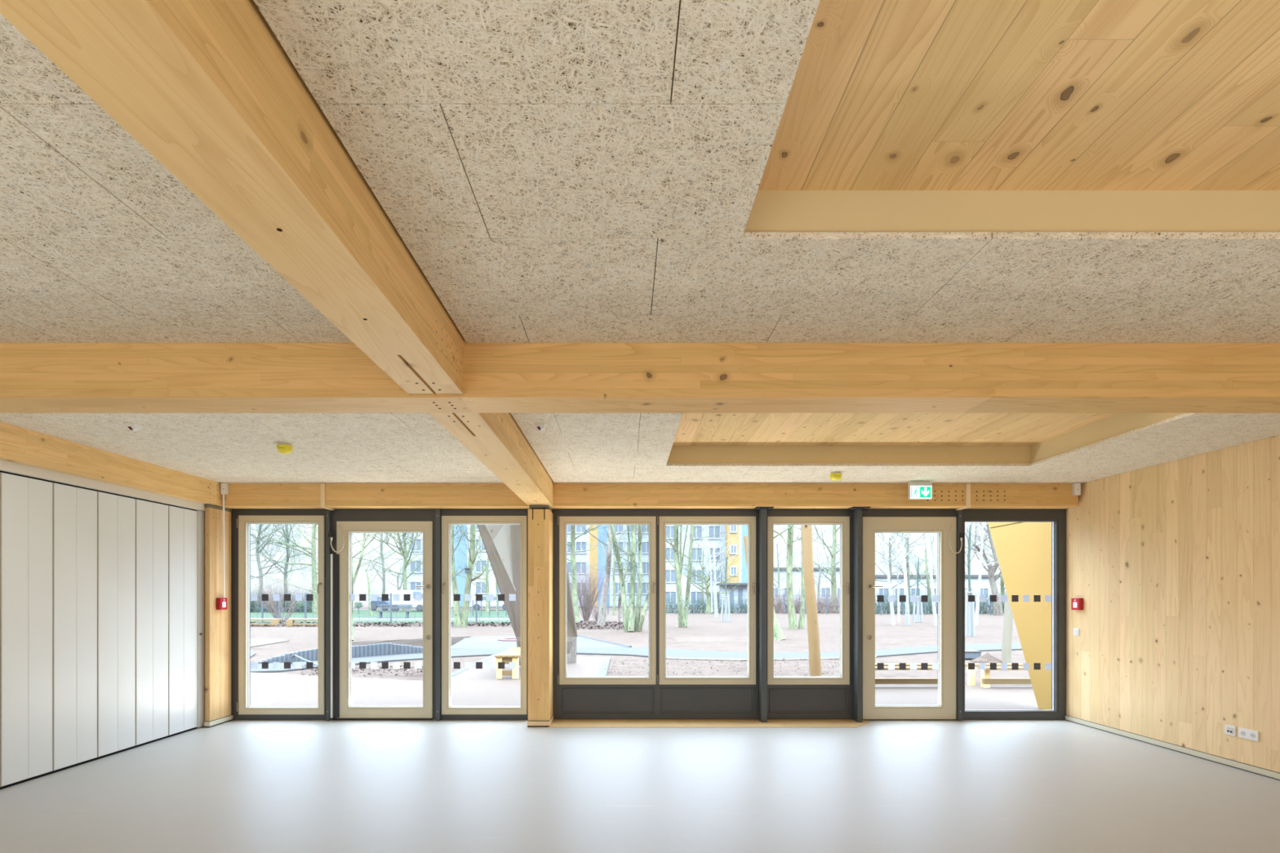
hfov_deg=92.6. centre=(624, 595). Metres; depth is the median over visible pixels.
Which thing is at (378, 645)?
concrete palisade
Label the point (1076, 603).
fire alarm
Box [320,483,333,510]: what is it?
channel
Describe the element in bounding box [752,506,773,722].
steel post
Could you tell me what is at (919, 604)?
sapling
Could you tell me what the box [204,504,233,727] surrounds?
wall
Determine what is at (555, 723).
trim
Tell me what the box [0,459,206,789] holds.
wall
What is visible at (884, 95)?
ceiling
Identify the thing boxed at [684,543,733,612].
bare tree
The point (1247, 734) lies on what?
power socket
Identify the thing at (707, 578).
bare tree
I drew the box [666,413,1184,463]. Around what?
trim
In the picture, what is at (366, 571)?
bare tree
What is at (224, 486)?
cable conduit
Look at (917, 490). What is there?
exit sign
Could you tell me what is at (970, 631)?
sapling
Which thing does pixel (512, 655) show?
wooden bench
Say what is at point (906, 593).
birch tree
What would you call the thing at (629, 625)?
bare tree
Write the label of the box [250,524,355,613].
bare tree
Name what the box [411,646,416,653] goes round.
concrete palisade
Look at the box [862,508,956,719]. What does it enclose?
door
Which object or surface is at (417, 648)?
concrete palisade
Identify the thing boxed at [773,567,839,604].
apartment building
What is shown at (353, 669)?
fallen leaves
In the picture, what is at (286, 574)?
bare tree
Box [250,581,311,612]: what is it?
undergrowth
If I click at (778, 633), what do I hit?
bare tree
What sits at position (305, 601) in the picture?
mesh fence
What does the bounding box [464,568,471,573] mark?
box
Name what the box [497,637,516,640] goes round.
ring
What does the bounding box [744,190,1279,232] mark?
trim
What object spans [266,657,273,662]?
concrete palisade
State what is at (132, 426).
ceiling sensor
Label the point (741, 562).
apartment building
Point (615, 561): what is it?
bare tree
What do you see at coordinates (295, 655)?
pump
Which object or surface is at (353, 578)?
bare tree
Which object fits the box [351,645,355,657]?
concrete palisade
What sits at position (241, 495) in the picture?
lintel beam
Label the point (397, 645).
concrete palisade
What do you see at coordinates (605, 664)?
kerb
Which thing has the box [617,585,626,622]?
bare tree
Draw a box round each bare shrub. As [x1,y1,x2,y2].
[250,556,316,622]
[567,543,626,621]
[586,602,609,622]
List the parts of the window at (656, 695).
sash, infill panel, infill panel, sash, handle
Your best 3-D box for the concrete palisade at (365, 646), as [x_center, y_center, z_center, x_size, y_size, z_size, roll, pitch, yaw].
[-6.261,1.408,14.772,0.094,0.422,0.110,0,0,0]
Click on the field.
(491, 642)
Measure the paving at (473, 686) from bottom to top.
0.030 m
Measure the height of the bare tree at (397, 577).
9.234 m
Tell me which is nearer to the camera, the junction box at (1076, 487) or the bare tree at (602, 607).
the junction box at (1076, 487)
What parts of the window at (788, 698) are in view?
infill panel, handle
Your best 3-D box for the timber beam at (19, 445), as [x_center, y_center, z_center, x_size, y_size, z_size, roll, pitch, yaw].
[-4.784,-1.254,1.192,0.372,0.458,11.564,0,0,0]
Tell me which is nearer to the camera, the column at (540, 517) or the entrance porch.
the column at (540, 517)
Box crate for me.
[964,649,982,658]
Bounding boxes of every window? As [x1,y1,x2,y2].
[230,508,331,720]
[435,508,528,720]
[551,508,758,719]
[767,508,852,719]
[955,508,1066,720]
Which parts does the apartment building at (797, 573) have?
pane, pane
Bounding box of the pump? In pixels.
[290,653,317,666]
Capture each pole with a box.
[743,536,747,571]
[801,524,822,676]
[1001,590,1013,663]
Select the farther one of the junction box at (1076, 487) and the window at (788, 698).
the window at (788, 698)
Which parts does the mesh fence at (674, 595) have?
fence post, fence post, fence post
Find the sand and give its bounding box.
[250,638,288,647]
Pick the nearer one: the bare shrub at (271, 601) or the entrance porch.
the bare shrub at (271, 601)
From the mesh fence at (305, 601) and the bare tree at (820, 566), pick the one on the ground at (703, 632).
the bare tree at (820, 566)
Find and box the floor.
[0,720,1279,852]
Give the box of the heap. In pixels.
[969,653,1001,663]
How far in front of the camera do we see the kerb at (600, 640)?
19.25 m
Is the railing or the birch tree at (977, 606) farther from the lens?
the railing
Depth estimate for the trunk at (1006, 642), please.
13.43 m
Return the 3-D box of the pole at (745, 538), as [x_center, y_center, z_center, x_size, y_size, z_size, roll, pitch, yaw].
[2.610,0.153,12.400,0.399,2.739,0.168,0,0,0]
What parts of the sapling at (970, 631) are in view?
crown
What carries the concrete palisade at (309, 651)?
on the ground at (703, 632)
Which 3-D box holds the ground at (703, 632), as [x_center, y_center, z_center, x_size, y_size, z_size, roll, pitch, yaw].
[0.000,1.599,83.660,280.000,0.200,152.680,0,0,0]
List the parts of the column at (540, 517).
skirting, cap plate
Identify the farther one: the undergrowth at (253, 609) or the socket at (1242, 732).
the undergrowth at (253, 609)
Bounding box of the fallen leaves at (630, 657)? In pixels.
[604,657,837,676]
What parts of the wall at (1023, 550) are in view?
panel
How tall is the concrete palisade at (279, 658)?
0.278 m
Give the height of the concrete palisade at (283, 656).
0.294 m
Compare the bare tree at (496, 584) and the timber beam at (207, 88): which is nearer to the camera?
the timber beam at (207, 88)
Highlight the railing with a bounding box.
[471,600,506,616]
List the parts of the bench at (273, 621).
leg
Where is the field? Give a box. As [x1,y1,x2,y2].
[451,635,626,648]
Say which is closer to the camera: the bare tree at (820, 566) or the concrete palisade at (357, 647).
the concrete palisade at (357, 647)
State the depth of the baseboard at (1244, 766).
5.70 m
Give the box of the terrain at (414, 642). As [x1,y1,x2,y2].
[351,636,469,647]
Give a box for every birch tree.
[684,525,744,617]
[875,533,909,625]
[875,533,933,622]
[875,533,937,625]
[892,533,937,589]
[914,533,972,626]
[965,522,997,626]
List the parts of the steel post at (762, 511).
plate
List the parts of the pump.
spout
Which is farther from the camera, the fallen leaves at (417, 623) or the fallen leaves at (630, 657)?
the fallen leaves at (417, 623)
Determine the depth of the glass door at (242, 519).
7.21 m
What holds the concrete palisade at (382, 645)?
on the ground at (703, 632)
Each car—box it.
[370,596,390,610]
[471,595,506,610]
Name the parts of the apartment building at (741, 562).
pane, pane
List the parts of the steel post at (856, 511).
plate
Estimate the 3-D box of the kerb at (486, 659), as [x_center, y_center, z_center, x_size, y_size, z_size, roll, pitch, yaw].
[-3.220,1.484,12.900,0.160,0.030,5.000,0,0,0]
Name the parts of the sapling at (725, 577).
crown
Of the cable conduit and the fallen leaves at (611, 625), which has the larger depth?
the fallen leaves at (611, 625)
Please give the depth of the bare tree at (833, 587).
58.33 m
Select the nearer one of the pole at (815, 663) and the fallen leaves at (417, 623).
the pole at (815, 663)
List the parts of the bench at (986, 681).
leg, leg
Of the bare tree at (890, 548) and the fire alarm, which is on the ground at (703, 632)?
the bare tree at (890, 548)
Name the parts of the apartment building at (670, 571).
pane, pane, pane, pane, pane, pane, pane, pane, pane, pane, pane, pane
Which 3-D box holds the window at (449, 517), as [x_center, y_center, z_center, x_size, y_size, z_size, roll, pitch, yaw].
[-1.677,0.212,7.230,1.086,2.510,0.180,0,0,0]
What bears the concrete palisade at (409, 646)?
on the ground at (703, 632)
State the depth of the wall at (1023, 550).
8.13 m
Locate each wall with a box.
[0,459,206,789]
[203,511,204,726]
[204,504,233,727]
[987,522,1051,710]
[1066,434,1279,773]
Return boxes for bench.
[250,618,282,626]
[285,618,317,626]
[375,604,412,617]
[494,647,520,679]
[875,663,937,684]
[964,663,1031,687]
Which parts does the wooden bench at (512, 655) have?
leg, leg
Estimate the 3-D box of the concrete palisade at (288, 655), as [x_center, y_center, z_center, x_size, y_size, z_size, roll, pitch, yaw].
[-7.558,1.456,13.728,0.094,0.325,0.110,0,0,0]
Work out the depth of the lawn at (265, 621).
34.77 m
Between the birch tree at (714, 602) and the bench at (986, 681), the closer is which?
the bench at (986, 681)
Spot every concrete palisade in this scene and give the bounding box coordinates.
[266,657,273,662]
[271,656,277,662]
[275,656,281,662]
[280,654,286,662]
[284,653,290,662]
[290,652,294,662]
[293,652,298,662]
[297,650,303,662]
[302,650,307,662]
[306,649,311,661]
[311,648,316,661]
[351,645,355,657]
[355,645,359,657]
[359,645,363,657]
[363,644,368,657]
[367,644,372,656]
[372,644,376,656]
[376,643,380,655]
[379,643,384,655]
[384,642,388,655]
[388,643,392,654]
[392,644,396,654]
[396,644,400,653]
[400,644,404,653]
[404,644,408,653]
[408,645,412,653]
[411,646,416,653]
[415,646,420,653]
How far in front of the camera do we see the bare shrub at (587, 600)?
35.81 m
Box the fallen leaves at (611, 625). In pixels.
[575,621,623,630]
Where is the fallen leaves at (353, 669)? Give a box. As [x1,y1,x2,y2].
[300,664,422,676]
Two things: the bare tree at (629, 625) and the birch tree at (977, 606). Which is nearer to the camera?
the bare tree at (629, 625)
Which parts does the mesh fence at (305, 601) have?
fence post, fence post, fence post, fence post, fence post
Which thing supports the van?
on the lawn at (362, 613)
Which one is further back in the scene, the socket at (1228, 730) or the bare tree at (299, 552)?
the bare tree at (299, 552)
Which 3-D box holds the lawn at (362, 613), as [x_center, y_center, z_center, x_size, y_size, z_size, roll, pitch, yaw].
[-47.750,1.489,52.500,84.500,0.040,23.000,0,0,0]
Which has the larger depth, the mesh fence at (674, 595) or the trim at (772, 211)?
the mesh fence at (674, 595)
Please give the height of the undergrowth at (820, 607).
2.873 m
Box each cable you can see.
[328,524,344,552]
[948,524,964,553]
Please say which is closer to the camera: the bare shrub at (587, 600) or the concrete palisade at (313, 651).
the concrete palisade at (313, 651)
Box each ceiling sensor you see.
[123,422,142,431]
[533,422,546,431]
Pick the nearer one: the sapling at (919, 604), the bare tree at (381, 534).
the sapling at (919, 604)
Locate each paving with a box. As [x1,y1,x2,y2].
[250,649,255,657]
[250,656,1043,710]
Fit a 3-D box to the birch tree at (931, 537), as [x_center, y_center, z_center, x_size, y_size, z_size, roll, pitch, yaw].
[18.844,-3.225,37.208,4.915,9.516,3.803,0,0,-7]
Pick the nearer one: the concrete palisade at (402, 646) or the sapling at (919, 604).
the concrete palisade at (402, 646)
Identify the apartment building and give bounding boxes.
[401,524,502,607]
[566,524,648,606]
[666,524,725,607]
[725,524,747,582]
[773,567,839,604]
[875,574,1000,605]
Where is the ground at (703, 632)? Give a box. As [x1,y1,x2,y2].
[250,601,1031,685]
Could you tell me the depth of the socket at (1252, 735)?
5.06 m
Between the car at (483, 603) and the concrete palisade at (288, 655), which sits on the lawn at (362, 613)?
the car at (483, 603)
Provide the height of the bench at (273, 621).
0.360 m
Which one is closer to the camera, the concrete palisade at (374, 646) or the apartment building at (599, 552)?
the concrete palisade at (374, 646)
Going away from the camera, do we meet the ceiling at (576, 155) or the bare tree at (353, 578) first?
the ceiling at (576, 155)
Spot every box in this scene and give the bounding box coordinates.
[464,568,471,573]
[1071,483,1080,495]
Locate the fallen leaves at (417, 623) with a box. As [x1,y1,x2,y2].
[250,621,511,626]
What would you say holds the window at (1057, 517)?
in the wall
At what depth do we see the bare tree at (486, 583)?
56.22 m
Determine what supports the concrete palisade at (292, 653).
on the ground at (703, 632)
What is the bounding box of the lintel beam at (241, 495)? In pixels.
[219,482,1078,508]
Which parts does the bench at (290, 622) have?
leg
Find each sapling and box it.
[707,548,732,622]
[908,551,932,622]
[935,522,991,636]
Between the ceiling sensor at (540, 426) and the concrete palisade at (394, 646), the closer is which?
the ceiling sensor at (540, 426)
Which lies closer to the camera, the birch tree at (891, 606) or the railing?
the birch tree at (891, 606)
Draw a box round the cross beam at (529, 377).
[0,338,1279,413]
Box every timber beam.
[0,0,463,395]
[0,422,221,506]
[429,413,553,506]
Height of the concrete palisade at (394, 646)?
0.410 m
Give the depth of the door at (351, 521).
7.20 m
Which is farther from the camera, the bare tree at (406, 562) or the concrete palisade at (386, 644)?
the bare tree at (406, 562)
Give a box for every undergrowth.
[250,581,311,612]
[666,589,747,613]
[773,586,839,613]
[875,582,1005,613]
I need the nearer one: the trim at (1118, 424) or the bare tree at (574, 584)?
the trim at (1118, 424)
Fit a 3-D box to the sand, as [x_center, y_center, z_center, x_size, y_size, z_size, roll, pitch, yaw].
[-11.687,1.484,18.764,2.604,0.030,7.172,0,0,-35]
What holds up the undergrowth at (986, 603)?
on the ground at (703, 632)
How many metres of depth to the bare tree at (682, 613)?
28.73 m
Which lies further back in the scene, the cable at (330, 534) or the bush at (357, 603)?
the bush at (357, 603)
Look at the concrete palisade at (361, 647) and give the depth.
14.65 m
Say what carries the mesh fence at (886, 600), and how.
on the ground at (703, 632)
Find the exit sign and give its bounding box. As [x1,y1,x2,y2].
[907,480,932,499]
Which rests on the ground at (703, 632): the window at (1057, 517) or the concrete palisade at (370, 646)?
the concrete palisade at (370, 646)
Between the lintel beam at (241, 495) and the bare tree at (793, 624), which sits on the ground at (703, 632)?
the bare tree at (793, 624)
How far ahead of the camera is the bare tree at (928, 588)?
51.87 m
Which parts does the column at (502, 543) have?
shaded panel, panel, panel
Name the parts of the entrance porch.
glazed door, glazed door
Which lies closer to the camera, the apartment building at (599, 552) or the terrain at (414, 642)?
the terrain at (414, 642)
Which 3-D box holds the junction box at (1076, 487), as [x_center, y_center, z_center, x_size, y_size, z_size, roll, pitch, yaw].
[5.139,-1.211,6.952,0.066,0.135,0.046,0,0,0]
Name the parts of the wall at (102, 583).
partition panel, partition panel, partition panel, partition panel, partition panel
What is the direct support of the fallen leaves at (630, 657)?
on the ground at (703, 632)
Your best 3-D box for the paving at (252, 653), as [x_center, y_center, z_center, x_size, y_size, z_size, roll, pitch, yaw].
[-10.413,1.481,15.869,1.338,0.030,4.501,0,0,-35]
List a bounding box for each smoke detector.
[276,442,293,453]
[829,471,841,480]
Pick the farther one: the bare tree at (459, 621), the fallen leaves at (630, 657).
the bare tree at (459, 621)
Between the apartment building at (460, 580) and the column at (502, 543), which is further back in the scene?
the apartment building at (460, 580)
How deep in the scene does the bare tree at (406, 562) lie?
60.83 m
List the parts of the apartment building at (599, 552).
pane, pane, pane, pane, pane, pane, pane, pane, pane, pane, pane, pane, pane, pane, pane, pane, pane, pane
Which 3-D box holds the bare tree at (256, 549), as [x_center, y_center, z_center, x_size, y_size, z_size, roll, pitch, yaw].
[-39.896,-9.910,66.567,18.426,22.890,17.826,0,0,-7]
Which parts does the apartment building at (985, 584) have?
pane, pane, pane, pane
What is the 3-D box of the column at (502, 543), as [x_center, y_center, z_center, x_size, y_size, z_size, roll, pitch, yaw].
[-2.076,-0.265,12.720,2.088,3.495,1.441,0,0,0]
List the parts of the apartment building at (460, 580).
pane, pane, pane, pane, pane, pane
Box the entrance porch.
[715,582,747,608]
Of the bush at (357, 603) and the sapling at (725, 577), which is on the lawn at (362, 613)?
the bush at (357, 603)
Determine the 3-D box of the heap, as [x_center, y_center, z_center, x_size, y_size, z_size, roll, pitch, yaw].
[8.169,1.400,13.759,0.720,0.238,0.600,0,0,0]
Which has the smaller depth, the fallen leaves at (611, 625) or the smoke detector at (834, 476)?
the smoke detector at (834, 476)
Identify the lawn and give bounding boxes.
[250,609,508,617]
[250,620,582,624]
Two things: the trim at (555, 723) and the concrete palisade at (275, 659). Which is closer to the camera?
the trim at (555, 723)
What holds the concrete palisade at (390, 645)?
on the ground at (703, 632)
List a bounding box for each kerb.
[451,653,497,676]
[577,634,631,647]
[597,657,610,675]
[666,655,876,661]
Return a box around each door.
[330,508,435,719]
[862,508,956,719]
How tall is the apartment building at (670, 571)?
16.900 m
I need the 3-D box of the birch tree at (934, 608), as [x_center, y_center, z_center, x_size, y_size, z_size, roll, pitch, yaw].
[15.161,-2.687,31.083,5.997,8.432,3.994,0,0,-15]
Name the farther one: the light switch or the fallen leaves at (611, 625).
the fallen leaves at (611, 625)
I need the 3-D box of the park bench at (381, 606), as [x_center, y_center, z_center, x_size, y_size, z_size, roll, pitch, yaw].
[-15.162,1.022,40.225,2.262,0.895,0.450,0,0,0]
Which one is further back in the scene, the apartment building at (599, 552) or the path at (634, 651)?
the apartment building at (599, 552)
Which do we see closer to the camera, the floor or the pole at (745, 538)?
the floor
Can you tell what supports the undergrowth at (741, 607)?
on the ground at (703, 632)
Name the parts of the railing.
wire panel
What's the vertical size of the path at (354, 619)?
0.030 m
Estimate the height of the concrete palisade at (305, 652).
0.370 m
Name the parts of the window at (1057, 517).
steel mullion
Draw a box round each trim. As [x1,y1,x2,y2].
[548,720,869,727]
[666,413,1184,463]
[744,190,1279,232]
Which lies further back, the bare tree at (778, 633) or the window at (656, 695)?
the bare tree at (778, 633)
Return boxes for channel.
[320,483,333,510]
[955,483,970,510]
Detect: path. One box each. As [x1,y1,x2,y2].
[250,617,510,620]
[250,642,1022,672]
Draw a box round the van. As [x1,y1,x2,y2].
[390,590,422,611]
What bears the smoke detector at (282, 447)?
attached to the ceiling at (576, 155)
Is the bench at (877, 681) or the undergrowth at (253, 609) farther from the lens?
the undergrowth at (253, 609)
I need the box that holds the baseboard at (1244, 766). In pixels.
[1065,715,1279,780]
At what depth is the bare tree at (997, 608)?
46.56 m
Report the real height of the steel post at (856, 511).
2.485 m
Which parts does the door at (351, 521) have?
handle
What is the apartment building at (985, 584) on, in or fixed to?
on the ground at (703, 632)
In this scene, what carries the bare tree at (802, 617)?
on the ground at (703, 632)
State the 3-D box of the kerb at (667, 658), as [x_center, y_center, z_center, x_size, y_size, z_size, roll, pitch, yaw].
[3.567,1.489,14.368,5.137,0.087,0.656,0,0,-4]
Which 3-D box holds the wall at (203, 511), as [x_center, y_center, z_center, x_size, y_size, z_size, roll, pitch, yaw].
[-4.995,0.245,7.035,0.610,2.447,0.330,0,0,0]
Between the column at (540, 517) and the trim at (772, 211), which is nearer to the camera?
the trim at (772, 211)
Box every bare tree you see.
[250,524,308,578]
[250,524,317,595]
[250,524,317,604]
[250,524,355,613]
[250,524,470,640]
[351,528,469,610]
[353,533,422,594]
[364,542,400,615]
[371,546,422,590]
[408,524,490,627]
[454,547,492,612]
[476,556,497,612]
[566,524,608,622]
[576,524,679,631]
[579,524,645,626]
[580,540,645,615]
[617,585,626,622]
[626,524,746,627]
[666,525,746,613]
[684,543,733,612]
[739,525,820,613]
[741,524,818,629]
[773,524,796,639]
[773,524,830,629]
[773,525,839,612]
[779,524,839,611]
[835,533,937,605]
[875,533,977,611]
[891,533,968,609]
[964,522,1003,615]
[971,537,1005,610]
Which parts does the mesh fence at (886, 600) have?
fence post, fence post, fence post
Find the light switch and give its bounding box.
[1073,628,1079,635]
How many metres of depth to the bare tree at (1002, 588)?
54.01 m
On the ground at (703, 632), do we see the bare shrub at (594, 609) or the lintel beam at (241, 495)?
the bare shrub at (594, 609)
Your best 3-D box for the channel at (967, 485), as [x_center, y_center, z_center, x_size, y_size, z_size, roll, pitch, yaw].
[3.915,-1.141,7.072,0.044,0.273,0.236,0,0,0]
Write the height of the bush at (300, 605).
1.122 m
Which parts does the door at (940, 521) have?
handle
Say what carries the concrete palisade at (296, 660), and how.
on the ground at (703, 632)
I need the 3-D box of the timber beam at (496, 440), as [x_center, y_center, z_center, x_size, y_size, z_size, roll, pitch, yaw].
[-0.953,-1.250,5.170,0.276,0.466,3.610,0,0,0]
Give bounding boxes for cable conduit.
[220,483,228,597]
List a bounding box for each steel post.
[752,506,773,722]
[847,506,870,722]
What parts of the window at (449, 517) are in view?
steel mullion, handle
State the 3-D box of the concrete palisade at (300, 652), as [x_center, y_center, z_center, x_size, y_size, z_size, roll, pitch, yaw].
[-7.345,1.435,13.890,0.094,0.367,0.110,0,0,0]
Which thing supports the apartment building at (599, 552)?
on the ground at (703, 632)
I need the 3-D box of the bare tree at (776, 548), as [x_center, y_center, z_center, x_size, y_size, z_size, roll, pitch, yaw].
[13.301,-3.814,55.016,6.756,10.700,9.000,0,0,-24]
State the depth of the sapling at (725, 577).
35.02 m
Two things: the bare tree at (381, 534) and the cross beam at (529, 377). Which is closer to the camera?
the cross beam at (529, 377)
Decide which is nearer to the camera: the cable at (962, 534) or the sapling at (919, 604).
the cable at (962, 534)
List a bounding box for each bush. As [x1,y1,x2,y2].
[295,600,304,613]
[354,601,364,613]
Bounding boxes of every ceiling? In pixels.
[0,0,1279,483]
[672,0,1279,445]
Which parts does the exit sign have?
light panel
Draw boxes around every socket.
[1224,724,1235,736]
[1238,727,1259,741]
[1240,730,1245,735]
[1250,733,1255,737]
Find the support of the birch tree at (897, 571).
on the ground at (703, 632)
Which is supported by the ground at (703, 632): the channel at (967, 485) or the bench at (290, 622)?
the bench at (290, 622)
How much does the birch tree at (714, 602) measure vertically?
7.118 m
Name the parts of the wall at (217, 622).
cap plate, skirting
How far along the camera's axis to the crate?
14.26 m
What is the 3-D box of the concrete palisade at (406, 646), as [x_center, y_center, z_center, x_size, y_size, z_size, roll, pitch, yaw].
[-5.543,1.435,15.499,0.094,0.367,0.110,0,0,0]
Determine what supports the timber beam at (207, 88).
attached to the ceiling at (884, 95)
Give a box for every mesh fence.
[250,593,509,622]
[577,594,839,613]
[875,594,991,614]
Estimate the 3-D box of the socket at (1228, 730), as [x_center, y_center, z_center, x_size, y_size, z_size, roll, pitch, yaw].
[5.210,1.158,5.259,0.016,0.082,0.090,0,0,0]
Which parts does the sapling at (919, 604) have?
crown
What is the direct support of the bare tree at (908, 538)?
on the ground at (703, 632)
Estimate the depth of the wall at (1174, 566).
5.69 m
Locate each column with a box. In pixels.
[476,524,577,662]
[527,505,553,726]

